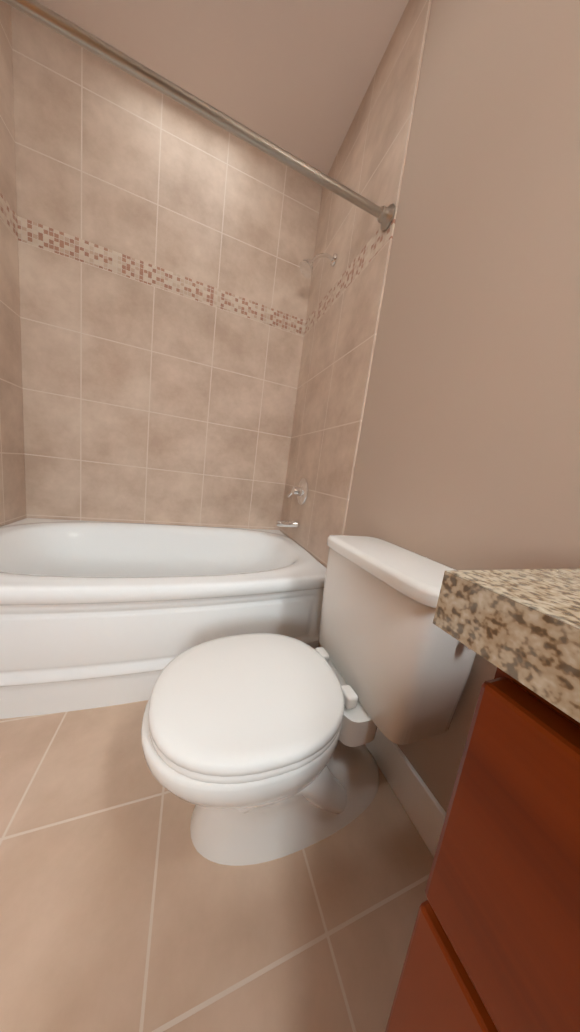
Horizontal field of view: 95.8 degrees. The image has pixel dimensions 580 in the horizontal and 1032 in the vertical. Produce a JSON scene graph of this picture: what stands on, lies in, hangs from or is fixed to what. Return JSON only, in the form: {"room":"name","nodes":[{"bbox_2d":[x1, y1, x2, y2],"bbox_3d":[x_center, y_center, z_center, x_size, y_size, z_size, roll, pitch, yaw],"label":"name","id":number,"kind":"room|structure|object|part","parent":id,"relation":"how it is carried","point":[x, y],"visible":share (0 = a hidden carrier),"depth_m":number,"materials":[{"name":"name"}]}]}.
{"room":"bathroom","nodes":[
{"label":"bathroom","id":0,"kind":"room"},
{"bbox_2d":[0,700,433,1031],"bbox_3d":[-0.234,0.951,-0.001,2.500,0.100,4.600,4,10,-21],"label":"floor","id":1,"kind":"structure","parent":0,"point":[126,905],"depth_m":0.55,"materials":[{"name":"tile"}]},
{"bbox_2d":[0,518,326,718],"bbox_3d":[-0.647,0.381,1.334,1.481,0.491,0.920,4,10,-21],"label":"bathtub","id":2,"kind":"object","parent":1,"relation":"on","point":[95,614],"visible":0.9,"depth_m":0.98,"materials":[{"name":"white ceramic"}]},
{"bbox_2d":[141,535,475,865],"bbox_3d":[0.018,0.450,0.688,0.715,0.730,0.456,4,10,-21],"label":"toilet","id":3,"kind":"object","parent":1,"relation":"on","point":[255,750],"visible":0.96,"depth_m":0.60,"materials":[{"name":"white ceramic"}]},
{"bbox_3d":[-0.083,0.420,0.650,0.472,0.048,0.379,4,10,-21],"label":"seat","id":4,"kind":"part","parent":3,"relation":"part of","materials":[{"name":"white plastic"}]},
{"bbox_3d":[0.239,0.326,0.749,0.274,0.450,0.446,4,10,-21],"label":"tank","id":5,"kind":"part","parent":3,"relation":"part of","materials":[{"name":"white ceramic"}]},
{"bbox_2d":[385,569,579,1031],"bbox_3d":[0.480,0.599,-0.305,0.534,0.870,1.316,4,10,-21],"label":"bathroom vanity","id":6,"kind":"object","parent":1,"relation":"on","point":[494,944],"visible":1,"depth_m":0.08,"materials":[{"name":"brown wood"}]},
{"bbox_2d":[36,0,408,174],"bbox_3d":[0.127,-1.800,-0.442,2.500,0.100,4.600,4,10,-21],"label":"ceiling","id":7,"kind":"structure","parent":0,"point":[294,77],"depth_m":1.16,"materials":[{"name":"beige paint"}]},
{"bbox_2d":[344,0,579,812],"bbox_3d":[0.753,-0.368,0.087,0.120,2.710,4.600,4,10,-21],"label":"wall","id":8,"kind":"structure","parent":0,"point":[468,455],"depth_m":0.66,"materials":[{"name":"beige paint"}]},
{"bbox_2d":[280,0,431,646],"bbox_3d":[0.180,-0.664,1.461,0.008,2.710,0.852,4,10,-21],"label":"wall tile","id":9,"kind":"structure","parent":8,"relation":"attached to","point":[346,291],"depth_m":1.25,"materials":[{"name":"beige tile"}]},
{"bbox_2d":[276,520,298,527],"bbox_3d":[-0.018,0.048,1.638,0.141,0.051,0.060,4,10,-21],"label":"tub spout","id":10,"kind":"object","parent":9,"relation":"attached to","point":[287,523],"visible":1,"depth_m":1.62,"materials":[{"name":"silver metal"}]},
{"bbox_2d":[287,478,307,504],"bbox_3d":[0.044,-0.155,1.616,0.067,0.164,0.178,4,10,-21],"label":"tub valve","id":11,"kind":"object","parent":9,"relation":"attached to","point":[300,491],"visible":1,"depth_m":1.59,"materials":[{"name":"silver metal"}]},
{"bbox_2d":[300,253,336,277],"bbox_3d":[0.146,-1.349,1.397,0.191,0.151,0.080,4,10,-21],"label":"shower head","id":12,"kind":"object","parent":9,"relation":"attached to","point":[306,267],"visible":1,"depth_m":1.39},
{"bbox_2d":[365,727,445,856],"bbox_3d":[0.304,0.765,0.866,0.014,0.130,0.874,4,10,-21],"label":"baseboard","id":13,"kind":"structure","parent":8,"relation":"attached to","point":[424,809],"depth_m":0.74,"materials":[{"name":"white paint"}]},
{"bbox_3d":[-0.734,-0.810,1.631,2.500,2.710,0.120,4,10,-21],"label":"wall","id":14,"kind":"structure","parent":0,"visible":0},
{"bbox_2d":[11,6,322,529],"bbox_3d":[-0.663,-0.795,1.590,1.489,2.710,0.008,4,10,-21],"label":"wall tile","id":15,"kind":"structure","parent":14,"relation":"attached to","point":[166,245],"depth_m":1.47,"materials":[{"name":"beige tile"}]},
{"bbox_3d":[-0.785,-0.476,-0.501,0.120,2.710,4.600,4,10,-21],"label":"wall","id":16,"kind":"structure","parent":0,"visible":0},
{"bbox_2d":[0,0,25,526],"bbox_3d":[-1.227,-0.762,0.923,0.032,2.710,0.852,4,10,-21],"label":"wall tile","id":17,"kind":"structure","parent":16,"relation":"attached to","point":[12,487],"depth_m":1.22,"materials":[{"name":"beige tile"}]},
{"bbox_2d":[1,0,395,230],"bbox_3d":[-0.312,-1.195,0.745,1.487,0.074,0.074,4,10,-21],"label":"rail","id":18,"kind":"object","parent":17,"relation":"attached to","point":[69,30],"visible":0.98,"depth_m":0.75,"materials":[{"name":"silver metal"}]}
]}

